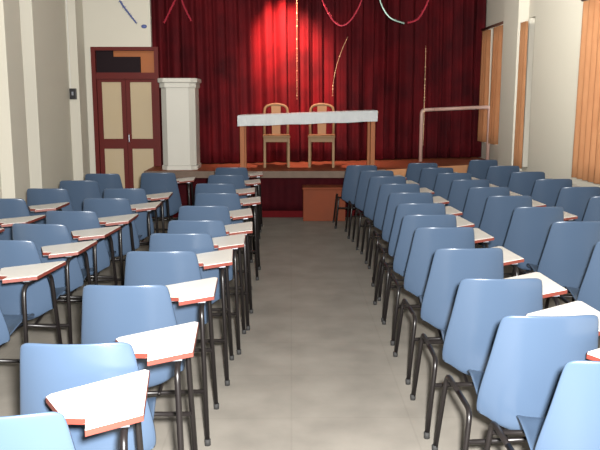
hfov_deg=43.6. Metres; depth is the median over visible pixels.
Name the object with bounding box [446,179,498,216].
chair
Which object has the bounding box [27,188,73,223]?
plastic chair
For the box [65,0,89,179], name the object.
pilaster
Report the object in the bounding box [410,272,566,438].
chair
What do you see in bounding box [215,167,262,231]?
chair
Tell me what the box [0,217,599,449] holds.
floor
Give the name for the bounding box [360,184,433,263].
chair
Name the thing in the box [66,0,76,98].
switch box
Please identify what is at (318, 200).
box
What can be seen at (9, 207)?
chair
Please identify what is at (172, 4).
tinsel garland
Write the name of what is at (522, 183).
chair
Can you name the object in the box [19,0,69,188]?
pilaster
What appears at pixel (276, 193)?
stage skirt
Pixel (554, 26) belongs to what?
wall
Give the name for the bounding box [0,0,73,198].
wall
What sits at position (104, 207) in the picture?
chair
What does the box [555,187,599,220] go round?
chair
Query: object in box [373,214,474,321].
chair
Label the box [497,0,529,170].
pilaster
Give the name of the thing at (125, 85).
door
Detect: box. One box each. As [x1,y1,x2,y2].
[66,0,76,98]
[302,185,344,220]
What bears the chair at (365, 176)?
on the floor at (316, 368)
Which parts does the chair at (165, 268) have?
cross rail, cross rail, leg, leg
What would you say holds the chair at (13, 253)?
on the floor at (316, 368)
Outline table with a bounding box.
[240,111,378,167]
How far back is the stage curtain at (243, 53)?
11.60 m
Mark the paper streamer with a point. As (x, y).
(126, 10)
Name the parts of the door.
panel, panel, transom panel, panel, panel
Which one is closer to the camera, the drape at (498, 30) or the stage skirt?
the stage skirt
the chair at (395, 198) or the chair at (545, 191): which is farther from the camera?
the chair at (545, 191)
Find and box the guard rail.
[419,105,489,161]
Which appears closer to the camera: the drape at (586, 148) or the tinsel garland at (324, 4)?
the drape at (586, 148)
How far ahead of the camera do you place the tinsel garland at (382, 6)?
10.62 m
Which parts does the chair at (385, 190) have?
leg, leg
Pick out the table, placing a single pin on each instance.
(370, 125)
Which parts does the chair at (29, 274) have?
cross rail, leg, cross rail, leg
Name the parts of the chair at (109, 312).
cross rail, cross rail, leg, leg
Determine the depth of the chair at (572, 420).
2.40 m
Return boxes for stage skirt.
[176,178,359,209]
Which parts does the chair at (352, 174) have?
leg, leg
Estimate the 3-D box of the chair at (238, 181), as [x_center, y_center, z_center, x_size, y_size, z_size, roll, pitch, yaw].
[-0.781,-0.190,8.375,0.696,0.802,0.614,0,10,-2]
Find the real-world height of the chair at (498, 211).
0.802 m
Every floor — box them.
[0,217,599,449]
[146,157,485,170]
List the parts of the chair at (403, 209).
leg, leg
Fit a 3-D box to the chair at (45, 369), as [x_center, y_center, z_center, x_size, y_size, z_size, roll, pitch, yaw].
[-0.739,0.739,2.844,0.696,0.802,0.614,0,10,-2]
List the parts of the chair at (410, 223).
leg, leg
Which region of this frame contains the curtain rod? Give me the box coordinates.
[481,21,502,30]
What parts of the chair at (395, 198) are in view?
leg, leg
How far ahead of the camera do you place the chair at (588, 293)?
4.43 m
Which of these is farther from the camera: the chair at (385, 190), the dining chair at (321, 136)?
the dining chair at (321, 136)
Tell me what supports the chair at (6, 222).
on the floor at (316, 368)
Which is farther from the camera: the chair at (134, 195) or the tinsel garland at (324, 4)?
the tinsel garland at (324, 4)
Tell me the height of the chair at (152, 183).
0.802 m
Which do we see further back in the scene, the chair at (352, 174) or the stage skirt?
the stage skirt
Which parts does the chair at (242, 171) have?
leg, leg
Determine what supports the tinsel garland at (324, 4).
hanging from the ceiling
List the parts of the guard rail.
post, rail, post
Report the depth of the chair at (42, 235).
4.98 m
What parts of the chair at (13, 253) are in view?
cross rail, leg, cross rail, leg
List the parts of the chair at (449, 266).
leg, leg, cross rail, cross rail, leg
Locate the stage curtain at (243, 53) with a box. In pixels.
[151,0,486,164]
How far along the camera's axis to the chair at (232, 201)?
6.53 m
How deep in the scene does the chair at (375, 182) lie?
7.96 m
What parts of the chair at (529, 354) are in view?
leg, cross rail, leg, cross rail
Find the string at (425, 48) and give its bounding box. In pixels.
[423,48,425,144]
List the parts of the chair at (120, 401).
leg, leg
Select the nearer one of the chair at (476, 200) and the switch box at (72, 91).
the chair at (476, 200)
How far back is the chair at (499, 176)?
9.14 m
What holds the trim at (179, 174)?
attached to the floor at (325, 165)
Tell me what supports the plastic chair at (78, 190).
on the floor at (316, 368)
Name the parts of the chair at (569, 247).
leg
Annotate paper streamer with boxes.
[119,0,136,23]
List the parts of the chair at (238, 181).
leg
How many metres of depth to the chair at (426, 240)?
4.83 m
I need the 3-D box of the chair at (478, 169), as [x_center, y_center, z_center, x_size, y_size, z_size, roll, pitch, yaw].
[2.478,-0.524,10.364,0.696,0.802,0.614,0,10,-1]
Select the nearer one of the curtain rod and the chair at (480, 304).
the chair at (480, 304)
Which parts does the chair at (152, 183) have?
leg, leg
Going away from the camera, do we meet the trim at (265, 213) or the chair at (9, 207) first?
the chair at (9, 207)
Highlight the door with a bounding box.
[90,47,161,187]
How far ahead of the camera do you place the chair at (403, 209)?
5.92 m
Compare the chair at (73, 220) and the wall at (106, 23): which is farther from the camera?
the wall at (106, 23)
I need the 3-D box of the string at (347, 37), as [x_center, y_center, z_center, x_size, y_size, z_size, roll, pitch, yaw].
[0.590,-2.337,11.074,0.232,0.863,0.024,0,10,-1]
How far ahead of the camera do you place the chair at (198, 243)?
4.65 m
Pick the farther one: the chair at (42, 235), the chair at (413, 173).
the chair at (413, 173)
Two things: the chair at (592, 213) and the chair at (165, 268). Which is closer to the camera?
the chair at (165, 268)
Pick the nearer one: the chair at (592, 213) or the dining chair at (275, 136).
the chair at (592, 213)
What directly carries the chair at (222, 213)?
on the floor at (316, 368)
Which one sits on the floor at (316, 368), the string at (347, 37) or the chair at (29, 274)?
the chair at (29, 274)
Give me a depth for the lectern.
10.30 m
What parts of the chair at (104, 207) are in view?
leg, leg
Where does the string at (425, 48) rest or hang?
attached to the stage curtain at (243, 53)
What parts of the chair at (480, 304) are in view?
leg, leg, cross rail, cross rail, leg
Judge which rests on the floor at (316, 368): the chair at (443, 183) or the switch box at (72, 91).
the chair at (443, 183)
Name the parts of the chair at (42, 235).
cross rail, leg, cross rail, leg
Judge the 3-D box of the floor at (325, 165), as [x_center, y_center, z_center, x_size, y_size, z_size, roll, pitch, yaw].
[0.567,-0.875,11.214,5.745,0.050,2.090,-3,10,-17]
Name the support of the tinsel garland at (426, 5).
hanging from the ceiling
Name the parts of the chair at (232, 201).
leg, leg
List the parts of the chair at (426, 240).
leg, leg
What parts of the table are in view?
leg, leg, leg, leg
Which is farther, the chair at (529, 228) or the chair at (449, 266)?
the chair at (529, 228)
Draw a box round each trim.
[144,171,345,177]
[152,210,363,217]
[388,165,467,176]
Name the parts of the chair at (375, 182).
leg, leg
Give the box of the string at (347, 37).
[332,37,347,95]
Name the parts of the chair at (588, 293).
leg, cross rail, leg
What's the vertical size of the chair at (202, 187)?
0.802 m
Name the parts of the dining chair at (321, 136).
leg, seat, frame, leg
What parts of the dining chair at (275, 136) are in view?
leg, frame, seat, leg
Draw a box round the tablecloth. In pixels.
[237,110,377,125]
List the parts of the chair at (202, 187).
leg, leg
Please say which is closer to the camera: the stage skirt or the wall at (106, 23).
the stage skirt
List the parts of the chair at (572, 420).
leg, cross rail, leg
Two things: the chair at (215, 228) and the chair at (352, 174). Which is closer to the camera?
the chair at (215, 228)
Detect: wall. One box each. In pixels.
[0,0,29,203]
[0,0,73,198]
[82,0,151,173]
[480,0,599,186]
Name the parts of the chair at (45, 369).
cross rail, leg, leg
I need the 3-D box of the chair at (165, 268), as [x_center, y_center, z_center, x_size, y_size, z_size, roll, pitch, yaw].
[-0.732,0.485,4.355,0.696,0.802,0.614,0,10,-2]
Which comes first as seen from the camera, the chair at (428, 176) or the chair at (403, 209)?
the chair at (403, 209)
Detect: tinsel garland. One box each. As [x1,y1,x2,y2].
[163,0,174,23]
[181,0,191,20]
[322,0,362,26]
[379,0,404,23]
[407,0,428,24]
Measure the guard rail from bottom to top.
0.871 m
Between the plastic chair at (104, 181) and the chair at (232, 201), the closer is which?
the chair at (232, 201)
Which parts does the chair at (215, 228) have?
leg, leg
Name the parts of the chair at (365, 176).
leg, leg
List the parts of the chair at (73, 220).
cross rail, leg, leg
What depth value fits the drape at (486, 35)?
11.96 m
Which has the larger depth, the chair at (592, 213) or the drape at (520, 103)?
the drape at (520, 103)
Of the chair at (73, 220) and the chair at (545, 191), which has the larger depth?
the chair at (545, 191)
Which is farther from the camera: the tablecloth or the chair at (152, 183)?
the tablecloth
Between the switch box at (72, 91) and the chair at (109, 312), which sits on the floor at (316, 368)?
the chair at (109, 312)
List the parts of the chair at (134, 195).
leg, leg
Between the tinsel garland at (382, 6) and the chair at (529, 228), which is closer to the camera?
the chair at (529, 228)
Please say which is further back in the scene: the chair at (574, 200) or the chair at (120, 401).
the chair at (574, 200)
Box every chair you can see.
[0,198,69,239]
[0,215,45,226]
[0,240,96,343]
[0,261,65,362]
[0,369,149,449]
[12,223,120,301]
[20,322,198,449]
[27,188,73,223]
[46,211,138,298]
[59,180,101,210]
[75,198,161,290]
[81,277,218,445]
[85,174,122,197]
[103,188,172,245]
[124,249,233,385]
[140,173,195,220]
[149,233,245,354]
[167,220,252,330]
[178,206,252,297]
[194,183,254,262]
[194,193,260,280]
[208,175,260,245]
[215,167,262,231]
[263,103,289,167]
[308,103,334,167]
[333,165,383,228]
[345,170,406,238]
[352,176,417,249]
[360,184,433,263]
[368,192,448,279]
[371,203,462,300]
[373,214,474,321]
[382,227,493,345]
[393,246,523,384]
[405,163,441,183]
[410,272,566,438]
[419,168,457,194]
[432,301,599,449]
[433,173,476,206]
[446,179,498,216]
[462,187,522,228]
[467,160,503,178]
[478,195,545,270]
[484,348,599,449]
[486,166,523,186]
[496,207,577,301]
[508,172,552,195]
[511,221,599,292]
[531,179,580,206]
[544,241,599,311]
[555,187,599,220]
[582,196,599,220]
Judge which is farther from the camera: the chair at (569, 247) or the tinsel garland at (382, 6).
the tinsel garland at (382, 6)
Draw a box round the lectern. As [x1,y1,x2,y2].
[158,78,200,169]
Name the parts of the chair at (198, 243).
cross rail, leg, leg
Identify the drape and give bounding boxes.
[477,29,490,141]
[488,25,502,144]
[513,21,527,167]
[571,0,599,183]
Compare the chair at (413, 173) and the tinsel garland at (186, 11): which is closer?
the chair at (413, 173)
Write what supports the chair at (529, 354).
on the floor at (316, 368)
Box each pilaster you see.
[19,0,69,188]
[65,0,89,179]
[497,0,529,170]

